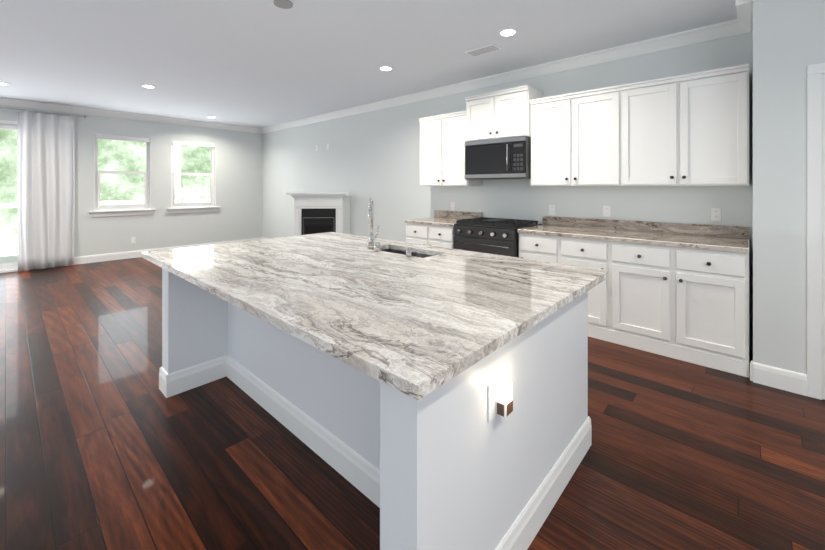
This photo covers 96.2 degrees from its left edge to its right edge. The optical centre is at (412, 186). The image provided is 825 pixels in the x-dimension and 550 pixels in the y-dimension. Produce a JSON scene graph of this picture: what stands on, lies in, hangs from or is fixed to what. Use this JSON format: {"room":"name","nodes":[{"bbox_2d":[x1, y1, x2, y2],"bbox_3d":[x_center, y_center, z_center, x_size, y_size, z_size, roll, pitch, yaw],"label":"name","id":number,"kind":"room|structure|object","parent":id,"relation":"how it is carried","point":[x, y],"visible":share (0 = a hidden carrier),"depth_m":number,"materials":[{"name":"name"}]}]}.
{"room":"kitchen and living room","nodes":[
{"label":"kitchen and living room","id":0,"kind":"room"},
{"bbox_2d":[0,105,261,269],"bbox_3d":[-6.288,-0.020,6.188,0.150,2.760,7.690,0,0,42],"label":"wall","id":1,"kind":"structure","parent":0,"point":[237,215],"depth_m":7.48,"materials":[{"name":"white paint"}]},
{"bbox_2d":[0,120,22,272],"bbox_3d":[-7.011,0.150,5.393,0.150,2.420,1.980,0,0,42],"label":"sliding door","id":2,"kind":"structure","parent":1,"relation":"attached to","point":[8,266],"depth_m":5.96,"materials":[{"name":"white"}]},
{"bbox_2d":[0,107,86,117],"bbox_3d":[-6.764,-1.240,5.458,0.120,0.048,2.954,0,0,42],"label":"curtain rod","id":3,"kind":"object","parent":1,"relation":"attached to","point":[58,113],"visible":1,"depth_m":6.12,"materials":[{"name":"grey metal"}]},
{"bbox_2d":[17,111,74,270],"bbox_3d":[-6.079,0.068,6.157,0.152,2.555,0.684,0,0,42],"label":"curtain","id":4,"kind":"object","parent":3,"relation":"hanging from","point":[46,178],"visible":1,"depth_m":6.16,"materials":[{"name":"white fabric"}]},
{"bbox_2d":[94,133,150,210],"bbox_3d":[-5.510,-0.275,7.042,0.150,1.410,0.860,0,0,42],"label":"window","id":5,"kind":"structure","parent":1,"relation":"in","point":[146,204],"depth_m":7.02,"materials":[{"name":"white"}]},
{"bbox_2d":[89,209,155,216],"bbox_3d":[-5.451,0.485,6.988,0.110,0.110,1.000,0,0,42],"label":"sill","id":6,"kind":"structure","parent":1,"relation":"attached to","point":[104,213],"depth_m":6.94,"materials":[{"name":"white wood"}]},
{"bbox_2d":[0,97,259,132],"bbox_3d":[-6.232,-1.347,6.069,0.092,0.105,7.590,0,0,42],"label":"crown molding","id":7,"kind":"structure","parent":1,"relation":"attached to","point":[3,101],"depth_m":6.85,"materials":[{"name":"white wood"}]},
{"bbox_2d":[48,238,261,267],"bbox_3d":[-4.934,1.292,7.552,0.016,0.135,3.850,0,0,42],"label":"baseboard","id":8,"kind":"structure","parent":1,"relation":"attached to","point":[129,254],"depth_m":6.98,"materials":[{"name":"white wood"}]},
{"bbox_2d":[171,139,215,207],"bbox_3d":[-4.703,-0.275,7.930,0.150,1.410,0.860,0,0,42],"label":"window","id":9,"kind":"structure","parent":1,"relation":"in","point":[212,185],"depth_m":7.95,"materials":[{"name":"white"}]},
{"bbox_2d":[167,206,219,213],"bbox_3d":[-4.644,0.485,7.876,0.110,0.110,1.000,0,0,42],"label":"sill","id":10,"kind":"structure","parent":1,"relation":"attached to","point":[192,209],"depth_m":7.83,"materials":[{"name":"white wood"}]},
{"bbox_2d":[0,0,736,127],"bbox_3d":[-1.891,-1.444,2.187,12.040,0.112,7.990,0,0,42],"label":"ceiling","id":11,"kind":"structure","parent":0,"point":[257,63],"depth_m":3.66,"materials":[{"name":"white paint"}]},
{"bbox_2d":[141,84,155,87],"bbox_3d":[-3.661,-1.395,5.130,0.170,0.010,0.170,0,0,42],"label":"recessed light","id":12,"kind":"object","parent":11,"relation":"in","point":[147,86],"visible":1,"depth_m":5.12,"materials":[{"name":"white"}]},
{"bbox_2d":[379,66,392,70],"bbox_3d":[-0.311,-1.395,4.353,0.170,0.010,0.170,0,0,42],"label":"recessed light","id":13,"kind":"object","parent":11,"relation":"in","point":[386,68],"visible":0.96,"depth_m":4.34,"materials":[{"name":"white"}]},
{"bbox_2d":[464,43,501,56],"bbox_3d":[0.721,-1.393,3.779,0.340,0.013,0.180,0,0,42],"label":"ceiling vent","id":14,"kind":"object","parent":11,"relation":"in","point":[486,49],"visible":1,"depth_m":3.76,"materials":[{"name":"white metal"}]},
{"bbox_2d":[498,28,517,36],"bbox_3d":[0.862,-1.395,3.339,0.170,0.010,0.170,0,0,42],"label":"recessed light","id":15,"kind":"object","parent":11,"relation":"in","point":[506,32],"visible":0.98,"depth_m":3.33,"materials":[{"name":"white"}]},
{"bbox_2d":[0,257,824,549],"bbox_3d":[-1.891,1.410,2.187,12.040,0.100,7.990,0,0,42],"label":"floor","id":16,"kind":"structure","parent":0,"point":[106,443],"depth_m":1.87,"materials":[{"name":"brown wood"}]},
{"bbox_2d":[286,192,349,235],"bbox_3d":[-1.618,0.725,6.493,0.851,1.270,0.945,0,0,42],"label":"fireplace mantel","id":17,"kind":"object","parent":16,"relation":"on","point":[319,212],"visible":0.62,"depth_m":6.51,"materials":[{"name":"white paint"}]},
{"bbox_2d":[159,248,591,549],"bbox_3d":[-0.382,0.911,2.225,2.330,0.898,1.388,0,0,42],"label":"kitchen island","id":18,"kind":"object","parent":16,"relation":"on","point":[440,475],"depth_m":1.56,"materials":[{"name":"white paint"}]},
{"bbox_2d":[141,236,584,403],"bbox_3d":[-0.517,0.446,2.025,2.430,0.032,1.100,0,0,42],"label":"island countertop","id":19,"kind":"structure","parent":18,"relation":"on","point":[412,325],"depth_m":1.43,"materials":[{"name":"white stone"}]},
{"bbox_2d":[368,197,378,245],"bbox_3d":[-0.279,0.251,2.692,0.154,0.356,0.214,0,0,42],"label":"tap","id":20,"kind":"object","parent":19,"relation":"on","point":[372,237],"visible":1,"depth_m":2.71,"materials":[{"name":"silver metal"}]},
{"bbox_2d":[374,242,411,256],"bbox_3d":[-0.128,0.401,2.377,0.332,0.057,0.041,0,0,42],"label":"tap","id":21,"kind":"object","parent":19,"relation":"on","point":[408,250],"visible":1,"depth_m":2.27,"materials":[{"name":"silver metal"}]},
{"bbox_2d":[488,375,512,421],"bbox_3d":[0.294,0.697,1.221,0.050,0.132,0.094,0,0,42],"label":"light","id":22,"kind":"object","parent":18,"relation":"attached to","point":[500,400],"visible":1,"depth_m":1.22,"materials":[{"name":"white plastic"}]},
{"bbox_2d":[405,210,481,248],"bbox_3d":[0.397,0.845,4.853,0.795,1.030,0.662,0,0,42],"label":"base cabinet","id":23,"kind":"object","parent":16,"relation":"on","point":[436,229],"visible":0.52,"depth_m":4.71,"materials":[{"name":"white painted wood"},{"name":"granite"},{"name":"dark metal"}]},
{"bbox_2d":[453,217,541,257],"bbox_3d":[0.969,0.869,4.289,0.784,0.982,0.725,0,0,42],"label":"range","id":24,"kind":"object","parent":16,"relation":"on","point":[498,236],"visible":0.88,"depth_m":4.05,"materials":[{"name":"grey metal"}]},
{"bbox_2d":[518,228,577,262],"bbox_3d":[1.455,0.917,3.909,0.420,0.885,0.632,0,0,42],"label":"base cabinet","id":25,"kind":"object","parent":16,"relation":"on","point":[541,244],"depth_m":3.68,"materials":[{"name":"white wood"}]},
{"bbox_2d":[558,228,621,340],"bbox_3d":[1.773,0.917,3.620,0.439,0.885,0.632,0,0,42],"label":"base cabinet","id":26,"kind":"object","parent":16,"relation":"on","point":[585,248],"depth_m":3.35,"materials":[{"name":"white wood"}]},
{"bbox_2d":[606,232,748,377],"bbox_3d":[2.270,0.917,3.168,0.905,0.885,0.632,0,0,42],"label":"base cabinet","id":27,"kind":"object","parent":16,"relation":"on","point":[678,291],"depth_m":2.90,"materials":[{"name":"white wood"}]},
{"bbox_2d":[262,32,751,349],"bbox_3d":[0.748,-0.020,5.086,12.040,2.760,0.150,0,0,42],"label":"wall","id":28,"kind":"structure","parent":0,"point":[366,156],"depth_m":5.18,"materials":[{"name":"white paint"}]},
{"bbox_2d":[419,112,481,185],"bbox_3d":[0.503,-0.479,4.969,0.795,0.933,0.348,0,0,42],"label":"upper cabinet","id":29,"kind":"object","parent":28,"relation":"attached to","point":[442,148],"depth_m":4.82,"materials":[{"name":"white wood"}]},
{"bbox_2d":[451,202,454,210],"bbox_3d":[0.561,0.270,5.148,0.072,0.116,0.008,0,0,42],"label":"outlet","id":30,"kind":"object","parent":28,"relation":"attached to","point":[452,206],"visible":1,"depth_m":5.14,"materials":[{"name":"white plastic"}]},
{"bbox_2d":[463,85,542,143],"bbox_3d":[1.079,-0.826,4.411,0.806,0.548,0.398,0,0,42],"label":"upper cabinet","id":31,"kind":"object","parent":28,"relation":"attached to","point":[505,113],"depth_m":4.22,"materials":[{"name":"white wood"}]},
{"bbox_2d":[465,136,530,179],"bbox_3d":[1.054,-0.320,4.382,0.790,0.456,0.474,0,0,42],"label":"over-the-range microwave","id":32,"kind":"object","parent":31,"relation":"attached to","point":[503,159],"visible":0.98,"depth_m":4.19,"materials":[{"name":"grey metal"}]},
{"bbox_2d":[260,20,748,133],"bbox_3d":[-0.436,-1.347,5.999,8.760,0.105,0.092,0,0,42],"label":"crown molding","id":33,"kind":"structure","parent":28,"relation":"attached to","point":[723,29],"depth_m":4.17,"materials":[{"name":"white wood"}]},
{"bbox_2d":[549,205,554,214],"bbox_3d":[1.589,0.260,4.213,0.072,0.116,0.008,0,0,42],"label":"outlet","id":34,"kind":"object","parent":28,"relation":"attached to","point":[551,209],"visible":1,"depth_m":4.21,"materials":[{"name":"white plastic"}]},
{"bbox_2d":[528,87,610,185],"bbox_3d":[1.746,-0.479,3.838,0.947,0.933,0.348,0,0,42],"label":"upper cabinet","id":35,"kind":"object","parent":28,"relation":"attached to","point":[570,136],"depth_m":3.74,"materials":[{"name":"white wood"}]},
{"bbox_2d":[603,205,610,216],"bbox_3d":[2.010,0.250,3.829,0.072,0.116,0.008,0,0,42],"label":"outlet","id":36,"kind":"object","parent":28,"relation":"attached to","point":[606,211],"visible":1,"depth_m":3.83,"materials":[{"name":"white plastic"}]},
{"bbox_2d":[611,64,748,185],"bbox_3d":[2.349,-0.479,3.289,0.952,0.933,0.348,0,0,42],"label":"upper cabinet","id":37,"kind":"object","parent":28,"relation":"attached to","point":[690,129],"depth_m":3.12,"materials":[{"name":"white wood"}]},
{"bbox_2d":[711,208,720,220],"bbox_3d":[2.658,0.240,3.240,0.072,0.116,0.008,0,0,42],"label":"outlet","id":38,"kind":"object","parent":28,"relation":"attached to","point":[715,214],"visible":1,"depth_m":3.24,"materials":[{"name":"white plastic"}]},
{"bbox_2d":[752,0,824,399],"bbox_3d":[3.711,-0.020,1.835,2.980,2.760,0.670,0,0,42],"label":"wall","id":39,"kind":"structure","parent":0,"point":[788,42],"depth_m":2.50,"materials":[{"name":"white paint"}]},
{"bbox_2d":[732,4,752,34],"bbox_3d":[2.542,-1.347,2.832,0.092,0.105,0.570,0,0,42],"label":"crown molding","id":40,"kind":"structure","parent":39,"relation":"attached to","point":[742,23],"depth_m":2.99,"materials":[{"name":"white wood"}]},
{"bbox_2d":[735,0,758,7],"bbox_3d":[3.421,-1.347,1.584,3.072,0.105,0.092,0,0,42],"label":"crown molding","id":41,"kind":"structure","parent":39,"relation":"attached to","point":[739,3],"depth_m":2.62,"materials":[{"name":"white wood"}]},
{"bbox_2d":[750,360,806,395],"bbox_3d":[2.469,1.292,2.502,0.276,0.135,0.016,0,0,42],"label":"baseboard","id":42,"kind":"structure","parent":39,"relation":"attached to","point":[782,379],"depth_m":2.49,"materials":[{"name":"white wood"}]},
{"bbox_2d":[807,63,824,399],"bbox_3d":[2.918,0.284,2.089,0.945,2.149,0.020,0,0,42],"label":"door frame","id":43,"kind":"structure","parent":39,"relation":"attached to","point":[816,231],"depth_m":2.37,"materials":[{"name":"white wood"}]},
{"label":"outside","id":44,"kind":"structure","parent":0,"visible":0},
{"bbox_2d":[0,246,17,263],"bbox_3d":[-7.663,1.505,7.649,3.850,0.210,13.000,0,0,42],"label":"ground","id":45,"kind":"structure","parent":44,"point":[10,256],"depth_m":7.56,"materials":[{"name":"white"}]},
{"bbox_2d":[0,129,210,247],"bbox_3d":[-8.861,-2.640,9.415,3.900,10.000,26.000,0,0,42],"label":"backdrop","id":46,"kind":"structure","parent":44,"point":[13,212],"depth_m":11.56,"materials":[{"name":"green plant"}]}
]}

